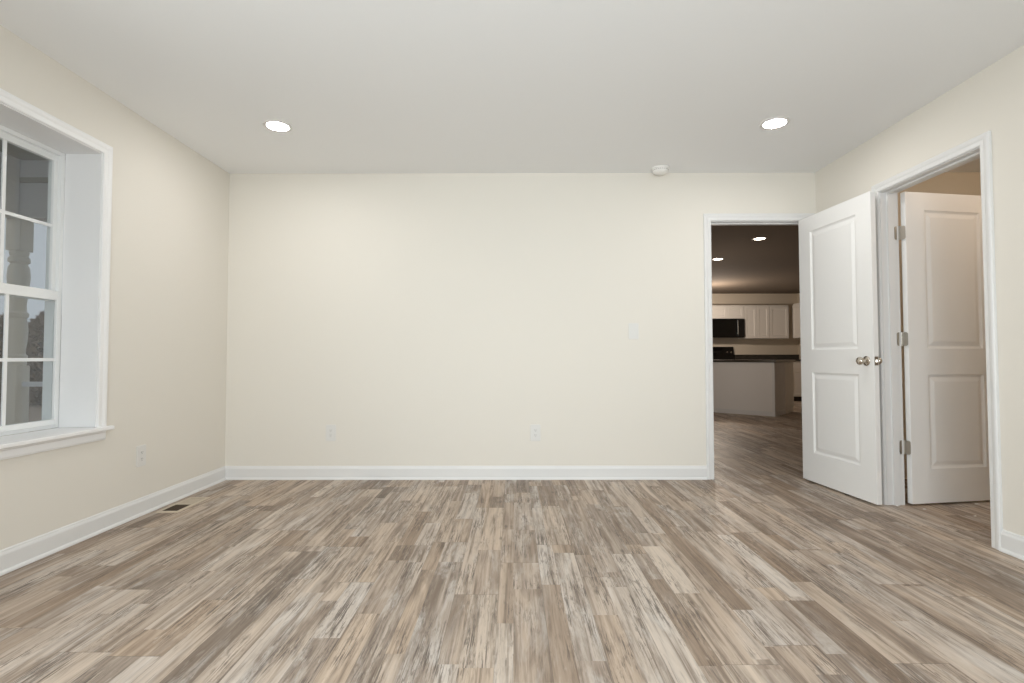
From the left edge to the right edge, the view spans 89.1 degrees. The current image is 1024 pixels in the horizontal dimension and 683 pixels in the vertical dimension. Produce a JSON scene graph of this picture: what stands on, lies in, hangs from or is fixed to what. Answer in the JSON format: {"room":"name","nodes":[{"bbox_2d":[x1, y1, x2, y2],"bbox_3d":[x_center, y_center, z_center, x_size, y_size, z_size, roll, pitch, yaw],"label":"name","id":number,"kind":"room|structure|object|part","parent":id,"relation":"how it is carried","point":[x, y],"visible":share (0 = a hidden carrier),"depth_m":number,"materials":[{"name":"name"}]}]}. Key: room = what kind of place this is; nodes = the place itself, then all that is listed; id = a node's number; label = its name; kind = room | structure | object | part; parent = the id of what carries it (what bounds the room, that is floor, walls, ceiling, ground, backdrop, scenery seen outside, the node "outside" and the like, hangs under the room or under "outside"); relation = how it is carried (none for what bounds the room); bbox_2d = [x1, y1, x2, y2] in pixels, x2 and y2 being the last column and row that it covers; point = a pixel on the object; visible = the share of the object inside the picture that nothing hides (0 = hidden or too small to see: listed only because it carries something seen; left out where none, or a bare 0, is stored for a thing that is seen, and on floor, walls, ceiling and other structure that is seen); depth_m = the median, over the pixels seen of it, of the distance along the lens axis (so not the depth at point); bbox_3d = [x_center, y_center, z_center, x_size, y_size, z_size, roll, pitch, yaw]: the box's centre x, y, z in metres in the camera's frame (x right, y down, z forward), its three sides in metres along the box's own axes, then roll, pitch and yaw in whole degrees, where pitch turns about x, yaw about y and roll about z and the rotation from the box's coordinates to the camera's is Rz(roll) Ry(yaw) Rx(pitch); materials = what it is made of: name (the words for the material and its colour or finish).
{"room":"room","nodes":[
{"label":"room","id":0,"kind":"room"},
{"bbox_2d":[0,25,229,549],"bbox_3d":[-2.376,-0.206,1.754,0.200,2.440,5.022,0,-2,0],"label":"wall","id":1,"kind":"structure","parent":0,"point":[168,301],"depth_m":3.22,"materials":[{"name":"white paint"}]},
{"bbox_2d":[0,88,114,459],"bbox_3d":[-2.391,-0.293,2.411,0.317,1.648,1.076,0,-2,0],"label":"window","id":2,"kind":"structure","parent":1,"relation":"in","point":[82,291],"depth_m":2.84,"materials":[{"name":"white paint"}]},
{"bbox_2d":[0,139,51,282],"bbox_3d":[-2.503,-0.642,2.422,0.008,0.714,0.808,0,-2,0],"label":"grille","id":3,"kind":"object","parent":2,"relation":"attached to","point":[14,142],"depth_m":2.65,"materials":[{"name":"white plastic"}]},
{"bbox_2d":[0,294,54,425],"bbox_3d":[-2.470,0.085,2.399,0.008,0.640,0.812,0,-2,0],"label":"grille","id":4,"kind":"object","parent":2,"relation":"attached to","point":[4,360],"depth_m":2.65,"materials":[{"name":"white plastic"}]},
{"bbox_3d":[-2.508,-0.633,2.422,0.030,0.800,0.856,0,-2,0],"label":"sash","id":5,"kind":"part","parent":2,"relation":"part of","materials":[{"name":"white plastic"}]},
{"bbox_3d":[-2.475,0.074,2.400,0.030,0.722,0.856,0,-2,0],"label":"sash","id":6,"kind":"part","parent":2,"relation":"part of","materials":[{"name":"white plastic"}]},
{"bbox_3d":[-2.512,-0.300,2.411,0.075,1.510,0.900,0,-2,0],"label":"frame","id":7,"kind":"part","parent":2,"relation":"part of","materials":[{"name":"white plastic"}]},
{"bbox_3d":[-2.353,0.466,2.387,0.242,0.022,1.076,0,-2,0],"label":"sill","id":8,"kind":"part","parent":2,"relation":"part of","materials":[{"name":"white paint"}]},
{"bbox_2d":[0,466,225,575],"bbox_3d":[-2.263,0.961,1.719,0.024,0.105,4.787,0,-2,0],"label":"baseboard","id":9,"kind":"structure","parent":1,"relation":"attached to","point":[14,557],"depth_m":2.83,"materials":[{"name":"white paint"}]},
{"bbox_2d":[136,444,145,466],"bbox_3d":[-2.268,0.700,3.185,0.008,0.128,0.080,0,-2,0],"label":"wall outlet","id":10,"kind":"object","parent":1,"relation":"attached to","point":[140,450],"visible":1,"depth_m":3.18,"materials":[{"name":"white plastic"}]},
{"bbox_2d":[0,401,1023,682],"bbox_3d":[2.134,1.183,5.661,9.200,0.100,12.940,0,-2,0],"label":"floor","id":11,"kind":"structure","parent":0,"point":[757,571],"depth_m":2.19,"materials":[{"name":"brown wood"}]},
{"bbox_2d":[155,497,210,512],"bbox_3d":[-2.141,1.064,3.398,0.140,0.004,0.356,0,-2,0],"label":"floor vent","id":12,"kind":"object","parent":11,"relation":"in","point":[182,505],"visible":1,"depth_m":3.37,"materials":[{"name":"beige metal"}]},
{"bbox_2d":[713,347,744,359],"bbox_3d":[4.706,0.714,11.637,0.760,1.205,0.710,0,-2,0],"label":"range","id":13,"kind":"object","parent":11,"relation":"on","point":[719,353],"visible":0.25,"depth_m":11.92,"materials":[{"name":"black metal"}]},
{"bbox_2d":[713,359,744,359],"bbox_3d":[4.706,0.409,11.662,0.760,0.013,0.640,0,-2,0],"label":"cooktop","id":14,"kind":"object","parent":13,"relation":"in","point":[713,359],"depth_m":11.36,"materials":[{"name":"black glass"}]},
{"bbox_2d":[713,362,793,416],"bbox_3d":[3.786,0.816,9.620,2.312,0.878,1.098,-2,-2,43],"label":"base cabinet","id":15,"kind":"object","parent":11,"relation":"on","point":[746,388],"visible":0.7,"depth_m":8.78,"materials":[{"name":"white paint"}]},
{"bbox_3d":[3.609,1.211,9.417,2.312,0.075,0.578,-2,-2,43],"label":"baseboard","id":16,"kind":"part","parent":15,"relation":"part of","materials":[{"name":"white paint"}]},
{"bbox_2d":[713,360,795,361],"bbox_3d":[3.795,0.356,9.624,2.340,0.038,1.160,-2,-2,43],"label":"countertop","id":17,"kind":"structure","parent":15,"relation":"on","point":[713,360],"depth_m":8.76,"materials":[{"name":"stone"}]},
{"bbox_3d":[4.259,0.745,8.465,0.040,0.794,0.040,-2,-2,43],"label":"corner trim","id":18,"kind":"part","parent":15,"relation":"part of","materials":[{"name":"white paint"}]},
{"bbox_2d":[793,361,801,400],"bbox_3d":[5.859,0.878,11.697,1.530,0.879,0.624,0,-2,0],"label":"base cabinet","id":19,"kind":"object","parent":11,"relation":"on","point":[796,365],"visible":0.02,"depth_m":11.39,"materials":[{"name":"white wood"}]},
{"bbox_2d":[734,355,800,360],"bbox_3d":[5.859,0.365,11.700,1.533,0.145,0.659,0,-2,0],"label":"countertop","id":20,"kind":"structure","parent":19,"relation":"on","point":[746,357],"depth_m":12.01,"materials":[{"name":"stone"}]},
{"bbox_3d":[6.360,0.523,11.404,0.495,0.160,0.019,0,-2,0],"label":"drawer","id":21,"kind":"part","parent":19,"relation":"part of","materials":[{"name":"white wood"}]},
{"bbox_3d":[6.360,0.905,11.392,0.495,0.575,0.019,0,-2,0],"label":"cabinet door","id":22,"kind":"part","parent":19,"relation":"part of","materials":[{"name":"white wood"}]},
{"bbox_2d":[0,0,1023,293],"bbox_3d":[2.131,-1.366,5.741,9.200,0.120,12.940,0,-2,0],"label":"ceiling","id":23,"kind":"structure","parent":0,"point":[362,86],"depth_m":2.75,"materials":[{"name":"white paint"}]},
{"bbox_2d":[263,120,292,131],"bbox_3d":[-1.497,-1.375,3.326,0.176,0.006,0.176,0,-2,0],"label":"recessed light","id":24,"kind":"object","parent":23,"relation":"in","point":[274,125],"visible":1,"depth_m":3.32,"materials":[{"name":"white plastic"}]},
{"bbox_2d":[651,165,668,174],"bbox_3d":[1.163,-1.334,4.076,0.136,0.047,0.136,0,-2,0],"label":"smoke detector","id":25,"kind":"object","parent":23,"relation":"attached to","point":[660,169],"visible":1,"depth_m":4.03,"materials":[{"name":"white plastic"}]},
{"bbox_2d":[752,237,766,239],"bbox_3d":[3.085,-1.281,6.484,0.168,0.006,0.168,0,-2,0],"label":"recessed light","id":26,"kind":"object","parent":23,"relation":"in","point":[756,238],"visible":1,"depth_m":6.47,"materials":[{"name":"white plastic"}]},
{"bbox_2d":[759,117,789,129],"bbox_3d":[1.663,-1.379,3.293,0.176,0.006,0.176,0,-2,0],"label":"recessed light","id":27,"kind":"object","parent":23,"relation":"in","point":[776,122],"visible":1,"depth_m":3.29,"materials":[{"name":"white plastic"}]},
{"bbox_2d":[225,173,815,465],"bbox_3d":[0.140,-0.132,4.200,4.821,2.440,0.115,0,-2,0],"label":"wall","id":28,"kind":"structure","parent":0,"point":[430,319],"depth_m":4.15,"materials":[{"name":"white paint"}]},
{"bbox_2d":[326,425,335,440],"bbox_3d":[-1.433,0.723,4.116,0.080,0.128,0.008,0,-2,0],"label":"wall outlet","id":29,"kind":"object","parent":28,"relation":"attached to","point":[330,429],"visible":1,"depth_m":4.11,"materials":[{"name":"white plastic"}]},
{"bbox_2d":[225,466,707,479],"bbox_3d":[-0.368,1.034,4.096,3.803,0.105,0.024,0,-2,0],"label":"baseboard","id":30,"kind":"structure","parent":28,"relation":"attached to","point":[232,472],"depth_m":4.09,"materials":[{"name":"white paint"}]},
{"bbox_2d":[530,425,540,440],"bbox_3d":[0.185,0.721,4.112,0.080,0.128,0.008,0,-2,0],"label":"wall outlet","id":31,"kind":"object","parent":28,"relation":"attached to","point":[534,429],"visible":1,"depth_m":4.11,"materials":[{"name":"white plastic"}]},
{"bbox_2d":[628,323,638,338],"bbox_3d":[0.966,-0.082,4.135,0.080,0.128,0.010,0,-2,0],"label":"light switch","id":32,"kind":"object","parent":28,"relation":"attached to","point":[633,328],"visible":1,"depth_m":4.13,"materials":[{"name":"white plastic"}]},
{"bbox_2d":[703,213,815,479],"bbox_3d":[1.986,0.032,4.182,0.907,2.107,0.134,0,-2,0],"label":"door frame","id":33,"kind":"structure","parent":28,"relation":"attached to","point":[707,218],"depth_m":4.14,"materials":[{"name":"white paint"}]},
{"bbox_2d":[712,294,798,354],"bbox_3d":[3.628,0.112,12.104,6.200,2.440,0.120,0,-2,0],"label":"wall","id":34,"kind":"structure","parent":0,"point":[789,346],"depth_m":12.05,"materials":[{"name":"beige paint"}]},
{"bbox_2d":[712,305,743,318],"bbox_3d":[4.845,-0.661,11.890,0.758,0.300,0.350,0,-2,0],"label":"upper cabinet","id":35,"kind":"object","parent":34,"relation":"attached to","point":[718,311],"visible":0.84,"depth_m":11.72,"materials":[{"name":"white wood"}]},
{"bbox_3d":[4.656,-0.654,11.725,0.373,0.264,0.019,0,-2,0],"label":"door","id":36,"kind":"part","parent":35,"relation":"part of","materials":[{"name":"white wood"}]},
{"bbox_2d":[712,319,744,337],"bbox_3d":[4.846,-0.296,11.835,0.754,0.420,0.433,0,-2,0],"label":"microwave","id":37,"kind":"object","parent":35,"relation":"attached to","point":[721,328],"visible":0.84,"depth_m":11.66,"materials":[{"name":"black metal"}]},
{"bbox_3d":[5.145,-0.307,11.678,0.146,0.400,0.029,0,-2,0],"label":"control panel","id":38,"kind":"part","parent":37,"relation":"part of","materials":[{"name":"black plastic"}]},
{"bbox_3d":[5.033,-0.654,11.724,0.373,0.264,0.019,0,-2,0],"label":"door","id":39,"kind":"part","parent":35,"relation":"part of","materials":[{"name":"white wood"}]},
{"bbox_2d":[738,305,769,338],"bbox_3d":[5.511,-0.437,11.882,0.566,0.750,0.350,0,-2,0],"label":"upper cabinet","id":40,"kind":"object","parent":34,"relation":"attached to","point":[756,317],"visible":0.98,"depth_m":11.71,"materials":[{"name":"white wood"}]},
{"bbox_3d":[5.371,-0.430,11.716,0.277,0.714,0.019,0,-2,0],"label":"door","id":41,"kind":"part","parent":40,"relation":"part of","materials":[{"name":"white wood"}]},
{"bbox_3d":[5.652,-0.430,11.716,0.277,0.714,0.019,0,-2,0],"label":"door","id":42,"kind":"part","parent":40,"relation":"part of","materials":[{"name":"white wood"}]},
{"bbox_2d":[734,355,798,358],"bbox_3d":[5.860,0.356,12.020,1.533,0.106,0.021,0,-2,0],"label":"backsplash","id":43,"kind":"structure","parent":34,"relation":"attached to","point":[735,356],"depth_m":12.01,"materials":[{"name":"stone"}]},
{"bbox_2d":[769,305,788,338],"bbox_3d":[6.013,-0.438,11.881,0.430,0.750,0.350,0,-2,0],"label":"upper cabinet","id":44,"kind":"object","parent":34,"relation":"attached to","point":[778,314],"visible":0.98,"depth_m":11.71,"materials":[{"name":"white wood"}]},
{"bbox_2d":[798,293,800,358],"bbox_3d":[6.668,-0.015,8.140,0.100,2.440,7.798,0,-2,0],"label":"wall","id":45,"kind":"structure","parent":0,"point":[799,339],"depth_m":11.99,"materials":[{"name":"beige paint"}]},
{"bbox_2d":[792,303,800,337],"bbox_3d":[6.453,-0.467,11.285,0.345,0.770,0.720,0,-2,0],"label":"upper cabinet","id":46,"kind":"object","parent":45,"relation":"attached to","point":[796,307],"visible":0.32,"depth_m":11.50,"materials":[{"name":"white wood"}]},
{"bbox_2d":[798,191,881,504],"bbox_3d":[2.328,0.043,3.740,0.161,2.033,0.768,0,-2,-4],"label":"door","id":47,"kind":"structure","parent":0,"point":[840,359],"depth_m":3.67,"materials":[{"name":"white paint"}]},
{"bbox_3d":[2.303,0.128,3.424,0.063,0.065,0.065,0,-2,-4],"label":"knob","id":48,"kind":"part","parent":47,"relation":"part of","materials":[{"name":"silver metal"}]},
{"bbox_2d":[815,45,1023,535],"bbox_3d":[2.487,-0.213,1.685,0.115,2.440,4.907,0,-2,0],"label":"wall","id":49,"kind":"structure","parent":0,"point":[992,99],"depth_m":2.58,"materials":[{"name":"white paint"}]},
{"bbox_2d":[871,130,1002,549],"bbox_3d":[2.481,-0.004,3.038,0.134,2.107,0.864,0,-2,0],"label":"door frame","id":50,"kind":"structure","parent":49,"relation":"attached to","point":[984,141],"depth_m":3.37,"materials":[{"name":"white paint"}]},
{"bbox_2d":[894,192,989,503],"bbox_3d":[2.901,0.033,3.449,0.763,2.033,0.161,0,-2,-9],"label":"door","id":51,"kind":"structure","parent":49,"relation":"in","point":[946,446],"depth_m":3.42,"materials":[{"name":"white paint"}]},
{"bbox_2d":[999,529,1023,560],"bbox_3d":[2.417,0.932,0.946,0.024,0.105,3.260,0,-2,0],"label":"baseboard","id":52,"kind":"structure","parent":49,"relation":"attached to","point":[1012,544],"depth_m":2.52,"materials":[{"name":"white paint"}]},
{"bbox_2d":[898,172,980,478],"bbox_3d":[3.477,-0.177,2.875,1.859,2.440,2.752,0,-2,0],"label":"wall","id":53,"kind":"structure","parent":0,"point":[961,183],"depth_m":4.17,"materials":[{"name":"beige paint"}]},
{"label":"outside","id":54,"kind":"structure","parent":0,"visible":0},
{"bbox_2d":[0,401,52,431],"bbox_3d":[-31.252,2.169,20.014,57.400,0.100,80.000,0,-2,0],"label":"ground","id":55,"kind":"structure","parent":54,"point":[35,411],"depth_m":14.00,"materials":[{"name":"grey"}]},
{"bbox_2d":[0,314,32,400],"bbox_3d":[-17.535,0.576,18.138,2.165,3.225,2.127,0,-2,0],"label":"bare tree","id":56,"kind":"object","parent":55,"relation":"on","point":[1,316],"visible":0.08,"depth_m":17.64,"materials":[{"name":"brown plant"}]},
{"bbox_2d":[28,311,43,326],"bbox_3d":[-19.538,0.473,21.940,2.516,3.711,2.491,0,-2,-12],"label":"bare tree","id":57,"kind":"object","parent":55,"relation":"on","point":[38,319],"visible":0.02,"depth_m":21.59,"materials":[{"name":"brown plant"}]},
{"bbox_2d":[26,316,60,404],"bbox_3d":[-14.564,0.588,16.662,2.226,3.211,2.256,0,-2,0],"label":"bare tree","id":58,"kind":"object","parent":55,"relation":"on","point":[35,344],"visible":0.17,"depth_m":15.94,"materials":[{"name":"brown plant"}]},
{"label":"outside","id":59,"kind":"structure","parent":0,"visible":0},
{"bbox_3d":[-3.683,1.270,2.345,2.420,0.230,4.750,0,-2,0],"label":"porch deck","id":60,"kind":"object","parent":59,"visible":0},
{"bbox_2d":[0,218,33,436],"bbox_3d":[-4.275,0.083,4.489,0.156,2.279,0.156,0,-2,0],"label":"porch post","id":61,"kind":"object","parent":60,"relation":"on","point":[19,232],"visible":0.76,"depth_m":4.46,"materials":[{"name":"beige paint"}]},
{"bbox_2d":[5,160,64,221],"bbox_3d":[-3.409,-1.307,4.524,1.875,0.498,0.155,0,-2,0],"label":"beam","id":62,"kind":"structure","parent":61,"relation":"on","point":[33,186],"depth_m":4.46,"materials":[{"name":"white paint"}]},
{"bbox_2d":[22,382,61,427],"bbox_3d":[-3.332,0.683,4.468,1.725,0.675,0.060,0,-2,0],"label":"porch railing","id":63,"kind":"object","parent":61,"relation":"attached to","point":[24,384],"visible":0.06,"depth_m":4.45,"materials":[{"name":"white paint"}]},
{"bbox_3d":[-3.332,0.366,4.478,1.725,0.040,0.060,0,-2,0],"label":"rail","id":64,"kind":"part","parent":63,"relation":"part of","materials":[{"name":"white paint"}]},
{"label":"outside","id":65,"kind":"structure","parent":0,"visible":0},
{"bbox_2d":[0,126,65,159],"bbox_3d":[-3.486,-1.654,2.436,2.020,0.060,4.750,0,-2,0],"label":"ceiling","id":66,"kind":"structure","parent":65,"point":[12,150],"depth_m":4.33,"materials":[{"name":"grey"}]},
{"bbox_2d":[0,151,19,216],"bbox_3d":[-4.281,-1.376,2.294,0.140,0.498,4.300,0,-2,0],"label":"beam","id":67,"kind":"structure","parent":66,"relation":"attached to","point":[13,163],"depth_m":4.38,"materials":[{"name":"white paint"}]}
]}

